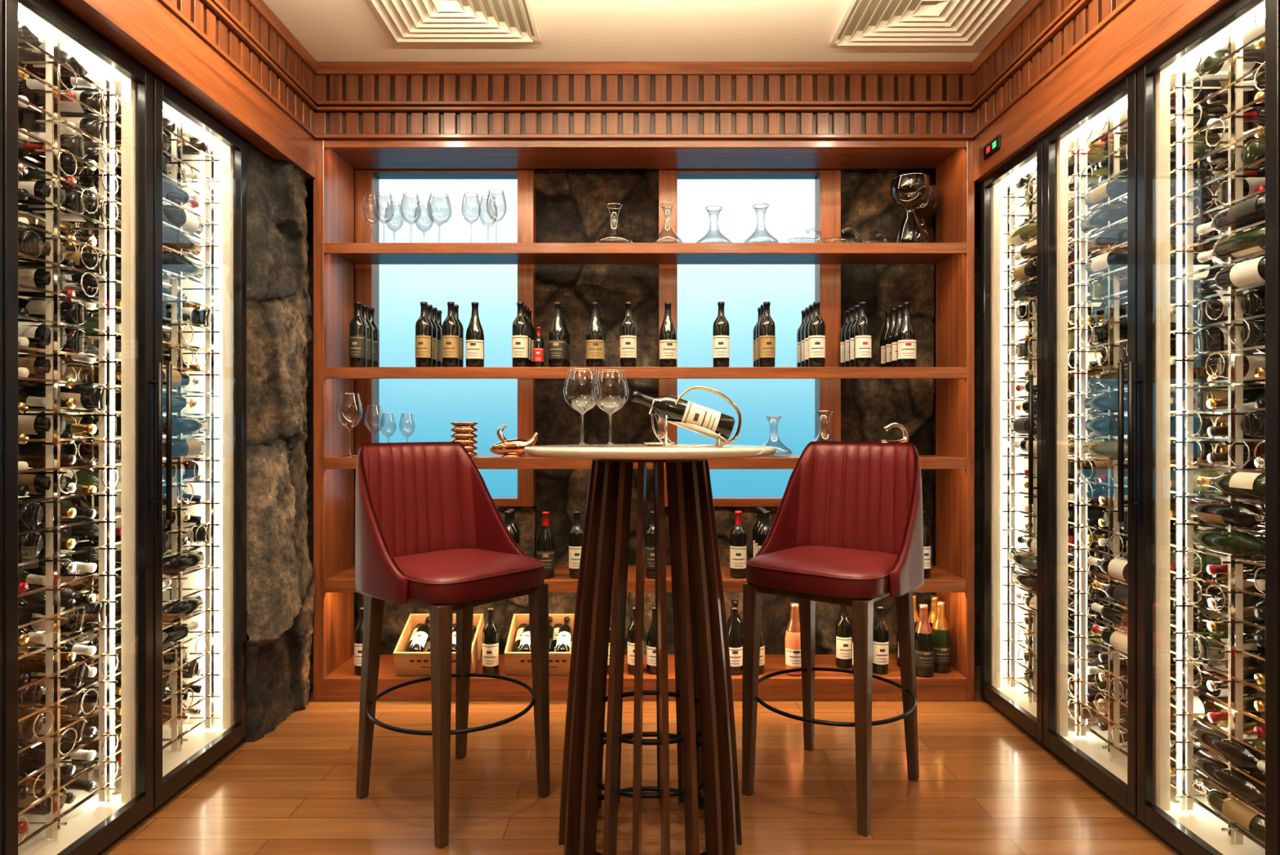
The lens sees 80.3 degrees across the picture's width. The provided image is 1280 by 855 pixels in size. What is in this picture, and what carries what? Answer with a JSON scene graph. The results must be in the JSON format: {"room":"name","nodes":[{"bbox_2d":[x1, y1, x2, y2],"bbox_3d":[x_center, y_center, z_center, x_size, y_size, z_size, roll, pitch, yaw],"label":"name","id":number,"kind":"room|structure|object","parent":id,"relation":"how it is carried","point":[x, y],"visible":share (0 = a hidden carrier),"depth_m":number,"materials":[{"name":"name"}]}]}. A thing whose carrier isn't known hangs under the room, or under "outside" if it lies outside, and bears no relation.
{"room":"wine cellar","nodes":[
{"label":"wine cellar","id":0,"kind":"room"},
{"bbox_2d":[357,505,535,653],"bbox_3d":[-0.981,0.807,3.840,0.903,0.826,0.082,0,0,0],"label":"stone","id":1,"kind":"object","parent":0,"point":[396,615],"visible":0.16,"depth_m":3.84,"materials":[{"name":"brown stone"}]},
{"bbox_2d":[534,168,658,653],"bbox_3d":[-0.218,-0.040,3.834,0.623,2.520,0.086,0,0,0],"label":"stone wall","id":2,"kind":"structure","parent":0,"point":[570,206],"depth_m":3.85,"materials":[{"name":"brown stone"}]},
{"bbox_2d":[101,665,1178,854],"bbox_3d":[0.000,1.250,1.050,4.500,0.060,5.900,0,0,0],"label":"floor","id":3,"kind":"structure","parent":0,"point":[984,785],"depth_m":2.50,"materials":[{"name":"brown wood"}]},
{"bbox_2d":[0,0,2,854],"bbox_3d":[-1.779,0.060,1.530,0.603,2.320,0.558,0,0,0],"label":"wine cooler","id":4,"kind":"object","parent":3,"relation":"on","point":[1,1],"visible":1,"depth_m":1.80,"materials":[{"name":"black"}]},
{"bbox_2d":[2,0,162,854],"bbox_3d":[-1.779,0.061,2.090,0.603,2.319,0.558,0,0,0],"label":"wine cooler","id":5,"kind":"object","parent":3,"relation":"on","point":[47,53],"visible":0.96,"depth_m":2.18,"materials":[{"name":"brown"}]},
{"bbox_2d":[17,77,246,817],"bbox_3d":[-1.779,0.060,2.650,0.603,2.320,0.558,0,0,0],"label":"wine cooler","id":6,"kind":"object","parent":3,"relation":"on","point":[200,166],"visible":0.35,"depth_m":2.73,"materials":[{"name":"beige"}]},
{"bbox_2d":[240,141,315,742],"bbox_3d":[-1.720,0.055,3.164,0.660,2.330,0.448,0,0,0],"label":"stone pier","id":7,"kind":"object","parent":3,"relation":"on","point":[281,583],"visible":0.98,"depth_m":3.05,"materials":[{"name":"stone"}]},
{"bbox_2d":[355,441,550,848],"bbox_3d":[-0.624,0.636,2.517,0.562,1.167,0.536,0,0,38],"label":"bar stool","id":8,"kind":"object","parent":3,"relation":"on","point":[431,535],"visible":1,"depth_m":2.50,"materials":[{"name":"red leather"}]},
{"bbox_2d":[313,139,974,700],"bbox_3d":[0.018,-0.037,3.570,2.955,2.515,0.360,0,0,0],"label":"shelf","id":9,"kind":"object","parent":3,"relation":"on","point":[336,253],"visible":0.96,"depth_m":3.41,"materials":[{"name":"brown wood"}]},
{"bbox_2d":[349,301,366,367],"bbox_3d":[-1.285,-0.420,3.459,0.075,0.300,0.076,0,0,3],"label":"wine bottle","id":10,"kind":"object","parent":9,"relation":"in","point":[357,326],"visible":0.94,"depth_m":3.43,"materials":[{"name":"black glass"}]},
{"bbox_2d":[354,606,364,675],"bbox_3d":[-1.262,0.970,3.459,0.075,0.300,0.076,0,0,0],"label":"wine bottle","id":11,"kind":"object","parent":9,"relation":"in","point":[359,628],"visible":0.52,"depth_m":3.43,"materials":[{"name":"black glass"}]},
{"bbox_2d":[361,304,373,367],"bbox_3d":[-1.285,-0.420,3.543,0.075,0.300,0.076,0,0,6],"label":"wine bottle","id":12,"kind":"object","parent":9,"relation":"in","point":[364,307],"visible":0.41,"depth_m":3.53,"materials":[{"name":"black glass"}]},
{"bbox_2d":[368,307,379,367],"bbox_3d":[-1.285,-0.420,3.627,0.075,0.300,0.076,0,0,-3],"label":"wine bottle","id":13,"kind":"object","parent":9,"relation":"in","point":[371,310],"visible":0.43,"depth_m":3.61,"materials":[{"name":"black glass"}]},
{"bbox_2d":[414,301,432,367],"bbox_3d":[-0.985,-0.420,3.459,0.075,0.300,0.076,0,0,7],"label":"wine bottle","id":14,"kind":"object","parent":9,"relation":"in","point":[424,327],"visible":0.91,"depth_m":3.43,"materials":[{"name":"black glass"}]},
{"bbox_2d":[426,304,437,367],"bbox_3d":[-0.985,-0.420,3.543,0.075,0.300,0.076,0,0,-1],"label":"wine bottle","id":15,"kind":"object","parent":9,"relation":"in","point":[434,358],"visible":0.34,"depth_m":3.53,"materials":[{"name":"black glass"}]},
{"bbox_2d":[431,307,441,367],"bbox_3d":[-0.985,-0.420,3.627,0.075,0.300,0.076,0,0,2],"label":"wine bottle","id":16,"kind":"object","parent":9,"relation":"in","point":[434,310],"visible":0.32,"depth_m":3.61,"materials":[{"name":"black"}]},
{"bbox_2d":[392,613,484,675],"bbox_3d":[-0.925,1.005,3.533,0.350,0.228,0.306,0,0,0],"label":"crate","id":17,"kind":"object","parent":9,"relation":"on","point":[411,653],"visible":0.41,"depth_m":3.46,"materials":[{"name":"brown wood"}]},
{"bbox_2d":[436,310,443,367],"bbox_3d":[-0.985,-0.420,3.711,0.075,0.300,0.076,0,0,8],"label":"wine bottle","id":18,"kind":"object","parent":9,"relation":"in","point":[438,312],"visible":0.25,"depth_m":3.70,"materials":[{"name":"black"}]},
{"bbox_2d":[442,301,459,367],"bbox_3d":[-0.862,-0.420,3.459,0.075,0.300,0.076,0,0,0],"label":"wine bottle","id":19,"kind":"object","parent":9,"relation":"in","point":[451,327],"visible":0.91,"depth_m":3.43,"materials":[{"name":"black glass"}]},
{"bbox_2d":[453,304,463,367],"bbox_3d":[-0.862,-0.420,3.543,0.075,0.300,0.076,0,0,8],"label":"wine bottle","id":20,"kind":"object","parent":9,"relation":"in","point":[455,306],"visible":0.38,"depth_m":3.53,"materials":[{"name":"black"}]},
{"bbox_2d":[449,422,478,456],"bbox_3d":[-0.815,0.055,3.520,0.132,0.158,0.132,0,0,0],"label":"copper vase","id":21,"kind":"object","parent":9,"relation":"on","point":[464,434],"visible":0.77,"depth_m":3.48,"materials":[{"name":"brown metal"}]},
{"bbox_2d":[465,302,484,367],"bbox_3d":[-0.752,-0.419,3.459,0.082,0.298,0.083,0,0,1],"label":"wine bottle","id":22,"kind":"object","parent":9,"relation":"in","point":[474,342],"visible":0.98,"depth_m":3.43,"materials":[{"name":"black glass"}]},
{"bbox_2d":[482,606,499,674],"bbox_3d":[-0.678,0.970,3.449,0.075,0.300,0.076,0,0,0],"label":"wine bottle","id":23,"kind":"object","parent":9,"relation":"in","point":[491,633],"visible":0.94,"depth_m":3.42,"materials":[{"name":"black glass"}]},
{"bbox_2d":[504,511,516,542],"bbox_3d":[-0.600,0.531,3.459,0.075,0.300,0.076,0,0,2],"label":"wine bottle","id":24,"kind":"object","parent":9,"relation":"in","point":[508,525],"visible":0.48,"depth_m":3.45,"materials":[{"name":"black"}]},
{"bbox_2d":[507,508,519,547],"bbox_3d":[-0.600,0.531,3.543,0.075,0.300,0.076,0,0,4],"label":"wine bottle","id":25,"kind":"object","parent":9,"relation":"in","point":[515,526],"visible":0.27,"depth_m":3.53,"materials":[{"name":"black"}]},
{"bbox_2d":[489,424,538,457],"bbox_3d":[-0.580,0.061,3.500,0.223,0.147,0.100,0,0,0],"label":"figurine","id":26,"kind":"object","parent":9,"relation":"in","point":[514,447],"visible":0.94,"depth_m":3.47,"materials":[{"name":"brown metal"}]},
{"bbox_2d":[511,301,528,367],"bbox_3d":[-0.545,-0.420,3.459,0.075,0.300,0.076,0,0,7],"label":"wine bottle","id":27,"kind":"object","parent":9,"relation":"in","point":[520,327],"visible":0.91,"depth_m":3.43,"materials":[{"name":"black glass"}]},
{"bbox_2d":[523,304,531,367],"bbox_3d":[-0.545,-0.420,3.543,0.075,0.300,0.076,0,0,7],"label":"wine bottle","id":28,"kind":"object","parent":9,"relation":"in","point":[524,305],"visible":0.23,"depth_m":3.53,"materials":[{"name":"black"}]},
{"bbox_2d":[526,307,533,367],"bbox_3d":[-0.545,-0.420,3.627,0.075,0.300,0.076,0,0,1],"label":"wine bottle","id":29,"kind":"object","parent":9,"relation":"in","point":[527,308],"visible":0.2,"depth_m":3.61,"materials":[{"name":"black"}]},
{"bbox_2d":[533,326,543,367],"bbox_3d":[-0.462,-0.363,3.460,0.046,0.186,0.047,0,0,0],"label":"wine bottle","id":30,"kind":"object","parent":9,"relation":"in","point":[538,349],"visible":0.87,"depth_m":3.44,"materials":[{"name":"red"}]},
{"bbox_2d":[504,613,574,675],"bbox_3d":[-0.430,1.005,3.533,0.350,0.228,0.306,0,0,0],"label":"crate","id":31,"kind":"object","parent":9,"relation":"on","point":[517,654],"visible":0.59,"depth_m":3.45,"materials":[{"name":"brown wood"}]},
{"bbox_2d":[536,511,555,577],"bbox_3d":[-0.430,0.532,3.459,0.082,0.298,0.083,0,0,-7],"label":"wine bottle","id":32,"kind":"object","parent":9,"relation":"in","point":[545,546],"visible":0.82,"depth_m":3.43,"materials":[{"name":"black glass"}]},
{"bbox_2d":[548,302,566,367],"bbox_3d":[-0.375,-0.419,3.459,0.082,0.298,0.083,0,0,6],"label":"wine bottle","id":33,"kind":"object","parent":9,"relation":"in","point":[557,334],"visible":0.92,"depth_m":3.43,"materials":[{"name":"black glass"}]},
{"bbox_2d":[560,305,568,367],"bbox_3d":[-0.375,-0.419,3.543,0.082,0.298,0.083,0,0,5],"label":"wine bottle","id":34,"kind":"object","parent":9,"relation":"in","point":[562,306],"visible":0.22,"depth_m":3.53,"materials":[{"name":"black"}]},
{"bbox_2d":[562,307,569,367],"bbox_3d":[-0.375,-0.419,3.627,0.082,0.298,0.083,0,0,-2],"label":"wine bottle","id":35,"kind":"object","parent":9,"relation":"in","point":[563,308],"visible":0.2,"depth_m":3.62,"materials":[{"name":"black"}]},
{"bbox_2d":[568,511,583,577],"bbox_3d":[-0.287,0.531,3.459,0.075,0.300,0.076,0,0,-5],"label":"wine bottle","id":36,"kind":"object","parent":9,"relation":"in","point":[575,534],"visible":0.8,"depth_m":3.43,"materials":[{"name":"black glass"}]},
{"bbox_2d":[586,302,604,367],"bbox_3d":[-0.205,-0.419,3.459,0.082,0.298,0.083,0,0,-8],"label":"wine bottle","id":37,"kind":"object","parent":9,"relation":"in","point":[594,334],"visible":0.94,"depth_m":3.43,"materials":[{"name":"black glass"}]},
{"bbox_2d":[595,203,633,242],"bbox_3d":[-0.120,-0.926,3.520,0.192,0.202,0.192,0,0,0],"label":"glass decanter","id":38,"kind":"object","parent":9,"relation":"in","point":[624,234],"visible":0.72,"depth_m":3.50,"materials":[{"name":"clear glass"}]},
{"bbox_2d":[620,301,636,367],"bbox_3d":[-0.053,-0.420,3.459,0.075,0.300,0.076,0,0,2],"label":"wine bottle","id":39,"kind":"object","parent":9,"relation":"in","point":[628,325],"visible":0.9,"depth_m":3.43,"materials":[{"name":"black glass"}]},
{"bbox_2d":[627,605,644,674],"bbox_3d":[-0.020,0.970,3.469,0.075,0.300,0.076,0,0,0],"label":"wine bottle","id":40,"kind":"object","parent":9,"relation":"in","point":[631,628],"visible":0.49,"depth_m":3.44,"materials":[{"name":"black glass"}]},
{"bbox_2d":[644,511,654,577],"bbox_3d":[0.060,0.531,3.459,0.075,0.300,0.076,0,0,2],"label":"wine bottle","id":41,"kind":"object","parent":9,"relation":"in","point":[650,532],"visible":0.66,"depth_m":3.43,"materials":[{"name":"black glass"}]},
{"bbox_2d":[646,605,656,674],"bbox_3d":[0.070,0.971,3.479,0.082,0.298,0.083,0,0,0],"label":"wine bottle","id":42,"kind":"object","parent":9,"relation":"in","point":[651,637],"visible":0.55,"depth_m":3.45,"materials":[{"name":"black glass"}]},
{"bbox_2d":[658,302,677,367],"bbox_3d":[0.128,-0.419,3.459,0.082,0.298,0.083,0,0,-8],"label":"wine bottle","id":43,"kind":"object","parent":9,"relation":"in","point":[668,342],"visible":0.92,"depth_m":3.43,"materials":[{"name":"black glass"}]},
{"bbox_2d":[712,301,729,367],"bbox_3d":[0.370,-0.420,3.459,0.075,0.300,0.076,0,0,8],"label":"wine bottle","id":44,"kind":"object","parent":9,"relation":"in","point":[721,327],"visible":0.9,"depth_m":3.43,"materials":[{"name":"black glass"}]},
{"bbox_2d":[727,606,742,674],"bbox_3d":[0.430,0.971,3.469,0.082,0.298,0.083,0,0,0],"label":"wine bottle","id":45,"kind":"object","parent":9,"relation":"in","point":[734,633],"visible":0.83,"depth_m":3.44,"materials":[{"name":"black glass"}]},
{"bbox_2d":[727,599,742,636],"bbox_3d":[0.450,0.970,3.599,0.075,0.300,0.076,0,0,0],"label":"wine bottle","id":46,"kind":"object","parent":9,"relation":"in","point":[735,602],"visible":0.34,"depth_m":3.58,"materials":[{"name":"black"}]},
{"bbox_2d":[729,511,746,577],"bbox_3d":[0.448,0.531,3.459,0.075,0.300,0.076,0,0,6],"label":"wine bottle","id":47,"kind":"object","parent":9,"relation":"in","point":[738,536],"visible":0.99,"depth_m":3.43,"materials":[{"name":"black glass"}]},
{"bbox_2d":[752,307,760,367],"bbox_3d":[0.578,-0.420,3.627,0.075,0.300,0.076,0,0,6],"label":"wine bottle","id":48,"kind":"object","parent":9,"relation":"in","point":[758,308],"visible":0.27,"depth_m":3.62,"materials":[{"name":"black"}]},
{"bbox_2d":[752,506,763,557],"bbox_3d":[0.575,0.531,3.627,0.075,0.300,0.076,0,0,-9],"label":"wine bottle","id":49,"kind":"object","parent":9,"relation":"in","point":[757,522],"visible":0.23,"depth_m":3.62,"materials":[{"name":"black"}]},
{"bbox_2d":[755,304,764,367],"bbox_3d":[0.578,-0.420,3.543,0.075,0.300,0.076,0,0,4],"label":"wine bottle","id":50,"kind":"object","parent":9,"relation":"in","point":[762,306],"visible":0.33,"depth_m":3.53,"materials":[{"name":"black"}]},
{"bbox_2d":[755,508,766,555],"bbox_3d":[0.575,0.531,3.543,0.075,0.300,0.076,0,0,-1],"label":"wine bottle","id":51,"kind":"object","parent":9,"relation":"in","point":[761,522],"visible":0.24,"depth_m":3.53,"materials":[{"name":"black"}]},
{"bbox_2d":[743,203,778,242],"bbox_3d":[0.560,-0.926,3.520,0.176,0.202,0.176,0,0,0],"label":"glass decanter","id":52,"kind":"object","parent":9,"relation":"in","point":[744,241],"visible":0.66,"depth_m":3.50,"materials":[{"name":"clear glass"}]},
{"bbox_2d":[759,626,764,673],"bbox_3d":[0.530,0.971,3.479,0.082,0.298,0.083,0,0,0],"label":"wine bottle","id":53,"kind":"object","parent":9,"relation":"in","point":[762,660],"visible":0.16,"depth_m":3.45,"materials":[{"name":"black"}]},
{"bbox_2d":[757,511,770,551],"bbox_3d":[0.575,0.531,3.459,0.075,0.300,0.076,0,0,-2],"label":"wine bottle","id":54,"kind":"object","parent":9,"relation":"in","point":[764,530],"visible":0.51,"depth_m":3.44,"materials":[{"name":"black"}]},
{"bbox_2d":[758,301,775,367],"bbox_3d":[0.578,-0.420,3.459,0.075,0.300,0.076,0,0,-6],"label":"wine bottle","id":55,"kind":"object","parent":9,"relation":"in","point":[766,327],"visible":0.94,"depth_m":3.43,"materials":[{"name":"black glass"}]},
{"bbox_2d":[761,416,792,457],"bbox_3d":[0.620,0.042,3.520,0.171,0.185,0.171,0,0,0],"label":"glass decanter","id":56,"kind":"object","parent":9,"relation":"in","point":[774,455],"visible":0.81,"depth_m":3.50,"materials":[{"name":"clear glass"}]},
{"bbox_2d":[784,602,801,675],"bbox_3d":[0.705,0.961,3.459,0.088,0.318,0.089,0,0,0],"label":"wine bottle","id":57,"kind":"object","parent":9,"relation":"in","point":[792,638],"visible":0.76,"depth_m":3.43,"materials":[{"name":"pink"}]},
{"bbox_2d":[796,310,805,367],"bbox_3d":[0.805,-0.420,3.711,0.075,0.300,0.076,0,0,6],"label":"wine bottle","id":58,"kind":"object","parent":9,"relation":"in","point":[803,312],"visible":0.25,"depth_m":3.70,"materials":[{"name":"black"}]},
{"bbox_2d":[800,307,809,367],"bbox_3d":[0.805,-0.420,3.627,0.075,0.300,0.076,0,0,-5],"label":"wine bottle","id":59,"kind":"object","parent":9,"relation":"in","point":[806,309],"visible":0.35,"depth_m":3.61,"materials":[{"name":"black"}]},
{"bbox_2d":[804,304,813,367],"bbox_3d":[0.805,-0.420,3.543,0.075,0.300,0.076,0,0,3],"label":"wine bottle","id":60,"kind":"object","parent":9,"relation":"in","point":[811,306],"visible":0.31,"depth_m":3.53,"materials":[{"name":"black"}]},
{"bbox_2d":[808,301,825,367],"bbox_3d":[0.805,-0.420,3.459,0.075,0.300,0.076,0,0,7],"label":"wine bottle","id":61,"kind":"object","parent":9,"relation":"in","point":[816,327],"visible":0.9,"depth_m":3.43,"materials":[{"name":"black glass"}]},
{"bbox_2d":[835,604,852,667],"bbox_3d":[0.955,0.970,3.559,0.075,0.300,0.076,0,0,0],"label":"wine bottle","id":62,"kind":"object","parent":9,"relation":"in","point":[843,627],"visible":0.8,"depth_m":3.53,"materials":[{"name":"black glass"}]},
{"bbox_2d":[840,310,848,367],"bbox_3d":[1.015,-0.420,3.711,0.075,0.300,0.076,0,0,-1],"label":"wine bottle","id":63,"kind":"object","parent":9,"relation":"in","point":[846,312],"visible":0.34,"depth_m":3.70,"materials":[{"name":"black"}]},
{"bbox_2d":[844,307,854,367],"bbox_3d":[1.015,-0.420,3.627,0.075,0.300,0.076,0,0,2],"label":"wine bottle","id":64,"kind":"object","parent":9,"relation":"in","point":[851,310],"visible":0.37,"depth_m":3.61,"materials":[{"name":"black"}]},
{"bbox_2d":[848,304,859,367],"bbox_3d":[1.015,-0.420,3.543,0.075,0.300,0.076,0,0,-2],"label":"wine bottle","id":65,"kind":"object","parent":9,"relation":"in","point":[851,361],"visible":0.42,"depth_m":3.53,"materials":[{"name":"black glass"}]},
{"bbox_2d":[853,301,871,367],"bbox_3d":[1.015,-0.420,3.459,0.075,0.300,0.076,0,0,-1],"label":"wine bottle","id":66,"kind":"object","parent":9,"relation":"in","point":[862,327],"visible":0.91,"depth_m":3.43,"materials":[{"name":"black glass"}]},
{"bbox_2d":[872,604,888,673],"bbox_3d":[1.100,0.970,3.479,0.075,0.300,0.076,0,0,0],"label":"wine bottle","id":67,"kind":"object","parent":9,"relation":"in","point":[880,632],"visible":0.94,"depth_m":3.45,"materials":[{"name":"black glass"}]},
{"bbox_2d":[880,310,891,367],"bbox_3d":[1.215,-0.419,3.711,0.082,0.298,0.083,0,0,-3],"label":"wine bottle","id":68,"kind":"object","parent":9,"relation":"in","point":[888,313],"visible":0.47,"depth_m":3.70,"materials":[{"name":"black"}]},
{"bbox_2d":[862,422,909,442],"bbox_3d":[1.110,0.053,3.495,0.288,0.158,0.082,0,0,-14],"label":"holder","id":69,"kind":"object","parent":9,"relation":"on","point":[905,437],"visible":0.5,"depth_m":3.50,"materials":[{"name":"gold metal"}]},
{"bbox_2d":[884,307,897,367],"bbox_3d":[1.215,-0.419,3.627,0.082,0.298,0.083,0,0,5],"label":"wine bottle","id":70,"kind":"object","parent":9,"relation":"in","point":[894,310],"visible":0.46,"depth_m":3.61,"materials":[{"name":"black glass"}]},
{"bbox_2d":[891,305,902,367],"bbox_3d":[1.215,-0.419,3.543,0.082,0.298,0.083,0,0,8],"label":"wine bottle","id":71,"kind":"object","parent":9,"relation":"in","point":[900,308],"visible":0.38,"depth_m":3.53,"materials":[{"name":"black glass"}]},
{"bbox_2d":[897,302,915,367],"bbox_3d":[1.215,-0.419,3.459,0.082,0.298,0.083,0,0,8],"label":"wine bottle","id":72,"kind":"object","parent":9,"relation":"in","point":[906,335],"visible":0.91,"depth_m":3.43,"materials":[{"name":"black glass"}]},
{"bbox_2d":[890,173,929,242],"bbox_3d":[1.245,-0.985,3.500,0.172,0.319,0.172,0,0,0],"label":"glass decanter","id":73,"kind":"object","parent":9,"relation":"on","point":[908,192],"visible":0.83,"depth_m":3.45,"materials":[{"name":"clear glass"}]},
{"bbox_2d":[913,593,919,626],"bbox_3d":[1.310,0.961,3.649,0.088,0.318,0.089,0,0,0],"label":"wine bottle","id":74,"kind":"object","parent":9,"relation":"in","point":[916,614],"visible":0.23,"depth_m":3.63,"materials":[{"name":"gold"}]},
{"bbox_2d":[903,185,940,242],"bbox_3d":[1.360,-0.985,3.670,0.172,0.319,0.172,0,0,0],"label":"glass decanter","id":75,"kind":"object","parent":9,"relation":"on","point":[931,204],"visible":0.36,"depth_m":3.61,"materials":[{"name":"clear glass"}]},
{"bbox_2d":[914,603,933,676],"bbox_3d":[1.285,0.961,3.439,0.088,0.318,0.089,0,0,0],"label":"wine bottle","id":76,"kind":"object","parent":9,"relation":"in","point":[923,634],"visible":0.92,"depth_m":3.41,"materials":[{"name":"black glass"}]},
{"bbox_2d":[922,511,930,577],"bbox_3d":[1.285,0.531,3.459,0.075,0.300,0.076,0,0,-11],"label":"wine bottle","id":77,"kind":"object","parent":9,"relation":"in","point":[926,535],"visible":0.47,"depth_m":3.42,"materials":[{"name":"black glass"}]},
{"bbox_2d":[928,594,938,627],"bbox_3d":[1.405,0.961,3.619,0.088,0.318,0.089,0,0,0],"label":"wine bottle","id":78,"kind":"object","parent":9,"relation":"in","point":[931,615],"visible":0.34,"depth_m":3.60,"materials":[{"name":"gold"}]},
{"bbox_2d":[931,600,951,672],"bbox_3d":[1.385,0.961,3.499,0.088,0.318,0.089,0,0,0],"label":"wine bottle","id":79,"kind":"object","parent":9,"relation":"in","point":[940,628],"visible":0.9,"depth_m":3.47,"materials":[{"name":"green glass"}]},
{"bbox_2d":[524,444,776,854],"bbox_3d":[0.030,0.638,2.270,0.744,1.163,0.744,0,0,39],"label":"bar table","id":80,"kind":"object","parent":3,"relation":"on","point":[705,739],"visible":1,"depth_m":2.11,"materials":[{"name":"brown wood"}]},
{"bbox_2d":[563,368,601,446],"bbox_3d":[-0.172,-0.058,2.260,0.114,0.229,0.114,0,0,0],"label":"wine glass","id":81,"kind":"object","parent":80,"relation":"on","point":[574,368],"visible":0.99,"depth_m":2.25,"materials":[{"name":"clear glass"}]},
{"bbox_2d":[591,369,629,446],"bbox_3d":[-0.087,-0.055,2.220,0.110,0.223,0.110,0,0,0],"label":"wine glass","id":82,"kind":"object","parent":80,"relation":"on","point":[597,370],"visible":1,"depth_m":2.21,"materials":[{"name":"clear glass"}]},
{"bbox_2d":[643,441,675,445],"bbox_3d":[0.060,0.051,2.360,0.100,0.011,0.100,0,0,0],"label":"dish","id":83,"kind":"object","parent":80,"relation":"on","point":[649,443],"visible":0.77,"depth_m":2.33,"materials":[{"name":"white"}]},
{"bbox_2d":[631,386,742,447],"bbox_3d":[0.132,-0.031,2.180,0.318,0.175,0.086,0,0,0],"label":"cradle","id":84,"kind":"object","parent":80,"relation":"on","point":[678,411],"visible":1,"depth_m":2.15,"materials":[{"name":"gold"}]},
{"bbox_2d":[664,506,838,653],"bbox_3d":[0.546,0.807,3.837,0.907,0.826,0.079,0,0,0],"label":"stone","id":85,"kind":"object","parent":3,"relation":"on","point":[775,609],"visible":0.16,"depth_m":3.84,"materials":[{"name":"brown stone"}]},
{"bbox_2d":[742,441,924,835],"bbox_3d":[0.658,0.636,2.586,0.536,1.167,0.562,0,0,36],"label":"bar stool","id":86,"kind":"object","parent":3,"relation":"on","point":[846,529],"visible":1,"depth_m":2.60,"materials":[{"name":"red leather"}]},
{"bbox_2d":[980,137,1175,751],"bbox_3d":[1.779,0.061,3.123,0.603,2.319,0.523,0,0,0],"label":"wine cooler","id":87,"kind":"object","parent":3,"relation":"on","point":[1011,197],"depth_m":3.25,"materials":[{"name":"black metal"}]},
{"bbox_2d":[1043,70,1265,826],"bbox_3d":[1.779,0.062,2.590,0.603,2.315,0.538,0,0,0],"label":"wine cooler","id":88,"kind":"object","parent":3,"relation":"on","point":[1105,757],"visible":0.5,"depth_m":2.61,"materials":[{"name":"brown metal"}]},
{"bbox_2d":[1128,0,1279,854],"bbox_3d":[1.779,0.062,2.060,0.603,2.315,0.518,0,0,0],"label":"wine cooler","id":89,"kind":"object","parent":3,"relation":"on","point":[1241,815],"visible":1,"depth_m":2.16,"materials":[{"name":"brown"}]},
{"bbox_2d":[304,168,980,665],"bbox_3d":[0.000,-0.200,3.945,4.500,2.840,0.110,0,0,0],"label":"wall","id":90,"kind":"structure","parent":0,"point":[308,449],"depth_m":3.89,"materials":[{"name":"stone"}]},
{"bbox_2d":[354,168,536,506],"bbox_3d":[-0.975,-0.453,3.835,0.890,1.694,0.120,0,0,0],"label":"frame","id":91,"kind":"object","parent":90,"relation":"attached to","point":[364,179],"visible":0.48,"depth_m":3.77,"materials":[{"name":"brown wood"}]},
{"bbox_2d":[375,175,517,497],"bbox_3d":[-0.972,-0.458,3.830,0.725,1.624,0.001,0,0,0],"label":"pane","id":92,"kind":"object","parent":90,"relation":"attached to","point":[400,289],"visible":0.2,"depth_m":3.83,"materials":[{"name":"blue glass"}]},
{"bbox_2d":[677,175,817,497],"bbox_3d":[0.540,-0.458,3.830,0.710,1.624,0.001,0,0,0],"label":"pane","id":93,"kind":"object","parent":90,"relation":"attached to","point":[792,200],"visible":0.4,"depth_m":3.83,"materials":[{"name":"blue glass"}]},
{"bbox_2d":[657,168,840,506],"bbox_3d":[0.546,-0.453,3.835,0.907,1.694,0.120,0,0,0],"label":"frame","id":94,"kind":"object","parent":90,"relation":"attached to","point":[828,180],"visible":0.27,"depth_m":3.77,"materials":[{"name":"brown wood"}]},
{"bbox_2d":[837,168,934,653],"bbox_3d":[1.240,-0.040,3.829,0.480,2.520,0.095,0,0,0],"label":"stone","id":95,"kind":"object","parent":90,"relation":"attached to","point":[868,406],"visible":0.42,"depth_m":3.84,"materials":[{"name":"brown stone"}]},
{"bbox_2d":[262,0,1028,62],"bbox_3d":[0.000,-1.660,1.050,4.500,0.080,5.900,0,0,0],"label":"ceiling","id":96,"kind":"structure","parent":0,"point":[329,30],"depth_m":3.15,"materials":[{"name":"white paint"}]},
{"bbox_2d":[366,0,539,42],"bbox_3d":[-0.720,-1.603,2.845,0.610,0.033,0.610,0,0,0],"label":"air diffuser","id":97,"kind":"object","parent":96,"relation":"attached to","point":[404,20],"depth_m":2.99,"materials":[{"name":"white metal"}]},
{"bbox_2d":[309,62,979,139],"bbox_3d":[0.020,-1.452,3.402,2.960,0.335,0.096,0,0,0],"label":"trim","id":98,"kind":"structure","parent":96,"relation":"attached to","point":[357,100],"depth_m":3.37,"materials":[{"name":"brown wood"}]},
{"bbox_2d":[829,0,1014,45],"bbox_3d":[1.100,-1.603,2.875,0.610,0.033,0.610,0,0,0],"label":"air diffuser","id":99,"kind":"object","parent":96,"relation":"attached to","point":[863,22],"depth_m":3.00,"materials":[{"name":"white metal"}]},
{"bbox_2d":[968,0,1231,182],"bbox_3d":[1.512,-1.357,0.745,0.096,0.525,5.290,0,0,0],"label":"trim","id":100,"kind":"structure","parent":96,"relation":"attached to","point":[1052,59],"depth_m":2.70,"materials":[{"name":"brown wood"}]},
{"bbox_2d":[983,134,1000,159],"bbox_3d":[1.483,-1.180,3.200,0.010,0.056,0.140,0,0,0],"label":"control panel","id":101,"kind":"object","parent":100,"relation":"attached to","point":[993,145],"visible":1,"depth_m":3.19,"materials":[{"name":"black plastic"}]},
{"bbox_3d":[-1.875,-0.200,1.050,0.750,2.840,5.900,0,0,0],"label":"wall","id":102,"kind":"structure","parent":0,"visible":0},
{"bbox_2d":[48,0,320,192],"bbox_3d":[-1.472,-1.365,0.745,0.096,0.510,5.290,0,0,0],"label":"trim","id":103,"kind":"structure","parent":102,"relation":"attached to","point":[236,60],"depth_m":2.69,"materials":[{"name":"brown wood"}]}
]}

